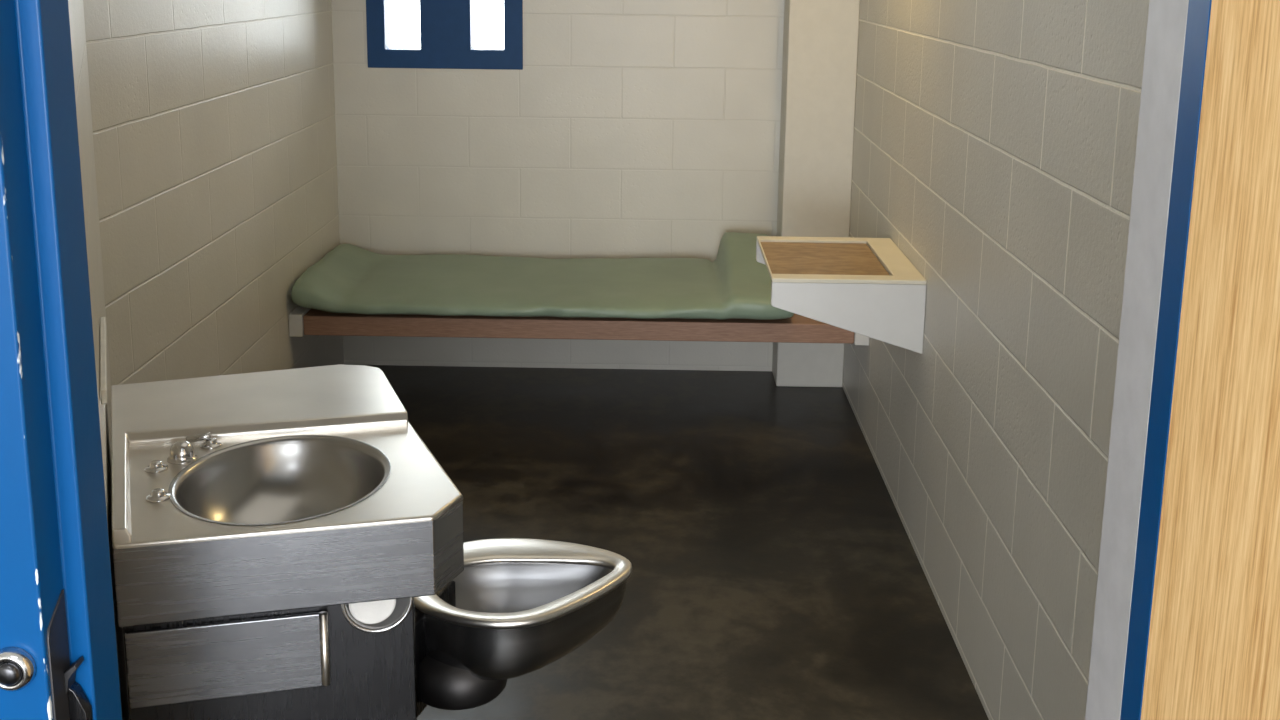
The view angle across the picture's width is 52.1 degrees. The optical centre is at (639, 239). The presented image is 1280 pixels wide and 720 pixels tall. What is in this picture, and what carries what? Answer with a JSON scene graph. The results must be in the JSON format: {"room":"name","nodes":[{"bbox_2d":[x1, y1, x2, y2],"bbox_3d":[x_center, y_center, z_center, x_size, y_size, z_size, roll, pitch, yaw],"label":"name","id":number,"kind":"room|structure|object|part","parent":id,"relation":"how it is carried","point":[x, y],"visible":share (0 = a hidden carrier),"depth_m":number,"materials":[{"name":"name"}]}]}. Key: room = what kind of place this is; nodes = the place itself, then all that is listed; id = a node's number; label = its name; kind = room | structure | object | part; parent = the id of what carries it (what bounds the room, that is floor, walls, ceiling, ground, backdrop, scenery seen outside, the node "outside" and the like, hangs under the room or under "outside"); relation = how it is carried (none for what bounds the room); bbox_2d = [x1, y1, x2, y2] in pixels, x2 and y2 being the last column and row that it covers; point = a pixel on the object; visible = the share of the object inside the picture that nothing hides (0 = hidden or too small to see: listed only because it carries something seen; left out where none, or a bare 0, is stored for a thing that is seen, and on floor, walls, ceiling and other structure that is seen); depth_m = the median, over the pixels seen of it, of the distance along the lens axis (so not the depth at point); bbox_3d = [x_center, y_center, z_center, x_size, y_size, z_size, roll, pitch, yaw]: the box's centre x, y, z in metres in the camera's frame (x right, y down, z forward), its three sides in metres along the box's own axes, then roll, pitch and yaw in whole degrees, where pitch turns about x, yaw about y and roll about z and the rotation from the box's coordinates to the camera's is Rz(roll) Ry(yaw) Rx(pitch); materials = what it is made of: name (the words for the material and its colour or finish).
{"room":"prison interior","nodes":[
{"label":"prison interior","id":0,"kind":"room"},
{"bbox_2d":[68,0,129,719],"bbox_3d":[-0.959,-0.095,2.096,0.140,2.550,1.854,-4,13,-22],"label":"wall","id":1,"kind":"structure","parent":0,"point":[76,9],"depth_m":2.10,"materials":[{"name":"paint"}]},
{"bbox_2d":[100,317,107,403],"bbox_3d":[-0.839,0.182,2.048,0.008,0.022,0.423,-4,13,-22],"label":"strip","id":2,"kind":"object","parent":1,"relation":"attached to","point":[103,342],"visible":1,"depth_m":1.99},
{"bbox_2d":[83,0,343,385],"bbox_3d":[-1.304,-0.518,4.122,0.160,2.550,2.447,1,12,1],"label":"wall","id":3,"kind":"structure","parent":0,"point":[214,124],"depth_m":3.77,"materials":[{"name":"beige brick"}]},
{"bbox_2d":[331,0,784,370],"bbox_3d":[-0.192,-0.734,5.230,2.033,2.550,0.160,1,12,1],"label":"wall","id":4,"kind":"structure","parent":0,"point":[626,128],"depth_m":5.23,"materials":[{"name":"beige brick"}]},
{"bbox_2d":[366,0,522,69],"bbox_3d":[-0.761,-1.143,5.114,0.613,0.936,0.096,1,12,1],"label":"window","id":5,"kind":"structure","parent":4,"relation":"in","point":[446,26],"depth_m":5.14,"materials":[{"name":"blue paint"}]},
{"bbox_2d":[289,306,868,345],"bbox_3d":[-0.209,0.237,4.953,2.031,0.080,0.773,1,12,1],"label":"bed frame","id":6,"kind":"structure","parent":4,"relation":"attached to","point":[303,321],"depth_m":4.58,"materials":[{"name":"brown metal"}]},
{"bbox_2d":[291,232,793,319],"bbox_3d":[-0.335,0.112,4.882,1.753,0.193,0.765,1,12,1],"label":"mattress","id":7,"kind":"object","parent":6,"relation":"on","point":[349,278],"visible":0.94,"depth_m":4.72,"materials":[{"name":"green fabric"}]},
{"bbox_2d":[772,0,859,386],"bbox_3d":[0.690,-0.684,5.042,0.264,2.550,0.203,1,12,1],"label":"pilaster","id":8,"kind":"object","parent":4,"relation":"attached to","point":[820,37],"visible":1,"depth_m":5.00,"materials":[{"name":"paint"}]},
{"bbox_2d":[366,365,988,719],"bbox_3d":[-0.019,1.629,0.412,6.400,0.120,10.547,1,12,1],"label":"floor","id":9,"kind":"structure","parent":0,"point":[777,574],"depth_m":3.84,"materials":[{"name":"concrete"}]},
{"bbox_2d":[111,364,632,719],"bbox_3d":[-0.398,0.708,2.371,0.985,0.880,0.864,-4,13,-21],"label":"toilet","id":10,"kind":"object","parent":9,"relation":"on","point":[250,511],"visible":1,"depth_m":1.96,"materials":[{"name":"metal"}]},
{"bbox_3d":[-0.715,0.320,2.122,0.039,0.015,0.011,-2,12,-15],"label":"bubbler spout","id":11,"kind":"part","parent":10,"relation":"part of","materials":[{"name":"silver metal"}]},
{"bbox_3d":[-0.586,0.599,1.871,0.275,0.116,0.009,-2,12,-14],"label":"access panel","id":12,"kind":"part","parent":10,"relation":"part of","materials":[{"name":"metal"}]},
{"bbox_2d":[168,435,390,525],"bbox_3d":[-0.549,0.417,2.020,0.326,0.113,0.365,1,12,1],"label":"basin","id":13,"kind":"object","parent":10,"relation":"in","point":[226,480],"depth_m":2.12,"materials":[{"name":"metal"}]},
{"bbox_2d":[112,421,462,548],"bbox_3d":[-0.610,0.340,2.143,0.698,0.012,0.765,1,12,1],"label":"sink","id":14,"kind":"object","parent":10,"relation":"in","point":[414,495],"depth_m":1.98,"materials":[{"name":"metal"}]},
{"bbox_2d":[349,599,395,623],"bbox_3d":[-0.403,0.522,1.962,0.068,0.068,0.096,-2,12,-14],"label":"toilet paper roll","id":15,"kind":"object","parent":10,"relation":"in","point":[373,612],"visible":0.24,"depth_m":1.92,"materials":[{"name":"white paper"}]},
{"bbox_3d":[-0.249,0.771,2.692,0.452,0.137,0.365,1,12,1],"label":"toilet bowl","id":16,"kind":"part","parent":10,"relation":"part of","materials":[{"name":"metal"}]},
{"bbox_3d":[-0.242,0.770,2.676,0.382,0.125,0.257,1,12,1],"label":"bowl interior","id":17,"kind":"part","parent":10,"relation":"part of","materials":[{"name":"silver metal"}]},
{"bbox_2d":[842,0,1149,719],"bbox_3d":[0.877,-0.315,3.272,0.160,2.550,4.135,1,12,1],"label":"wall","id":18,"kind":"structure","parent":0,"point":[995,141],"depth_m":2.81,"materials":[{"name":"beige brick"}]},
{"bbox_2d":[756,236,926,353],"bbox_3d":[0.582,0.153,3.930,0.428,0.212,0.586,1,12,1],"label":"desk","id":19,"kind":"object","parent":18,"relation":"attached to","point":[846,283],"visible":1,"depth_m":3.65,"materials":[{"name":"beige metal"}]},
{"bbox_3d":[0.586,0.102,4.208,0.428,0.200,0.019,1,12,1],"label":"panel","id":20,"kind":"part","parent":19,"relation":"part of","materials":[{"name":"brown wood"}]},
{"bbox_3d":[0.583,0.056,3.910,0.428,0.012,0.586,1,12,1],"label":"frame","id":21,"kind":"part","parent":19,"relation":"part of","materials":[{"name":"beige wood"}]},
{"bbox_3d":[0.578,0.217,3.655,0.428,0.200,0.019,1,12,1],"label":"panel","id":22,"kind":"part","parent":19,"relation":"part of","materials":[{"name":"white ceramic"}]},
{"bbox_3d":[0.014,-0.118,1.156,6.400,3.000,0.112,1,12,1],"label":"wall","id":23,"kind":"structure","parent":0,"visible":0},
{"bbox_2d":[0,647,36,690],"bbox_3d":[-0.569,0.390,1.183,0.041,0.041,0.017,1,12,1],"label":"bolt","id":24,"kind":"object","parent":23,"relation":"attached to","point":[18,669],"visible":1,"depth_m":1.18,"materials":[{"name":"silver metal"}]},
{"bbox_2d":[0,0,121,719],"bbox_3d":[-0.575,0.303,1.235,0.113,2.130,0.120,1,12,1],"label":"door","id":25,"kind":"structure","parent":23,"relation":"attached to","point":[54,538],"depth_m":1.17,"materials":[{"name":"blue paint"}]},
{"bbox_2d":[47,590,92,719],"bbox_3d":[-0.532,0.430,1.226,0.019,0.206,0.040,1,12,1],"label":"strike plate","id":26,"kind":"object","parent":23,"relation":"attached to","point":[69,701],"visible":1,"depth_m":1.22,"materials":[{"name":"metal"}]},
{"bbox_3d":[-0.540,0.430,1.224,0.003,0.206,0.036,1,12,1],"label":"plate","id":27,"kind":"part","parent":26,"relation":"part of","materials":[{"name":"metal"}]},
{"bbox_2d":[1085,0,1211,719],"bbox_3d":[0.512,0.317,1.232,0.114,2.130,0.135,1,12,1],"label":"door frame","id":28,"kind":"structure","parent":23,"relation":"attached to","point":[1167,19],"depth_m":1.18,"materials":[{"name":"white paint"}]},
{"bbox_2d":[1141,0,1279,719],"bbox_3d":[0.568,0.444,0.718,0.044,2.068,0.950,-2,12,-11],"label":"door","id":29,"kind":"structure","parent":23,"relation":"in","point":[1213,651],"depth_m":1.05,"materials":[{"name":"brown wood"}]}
]}

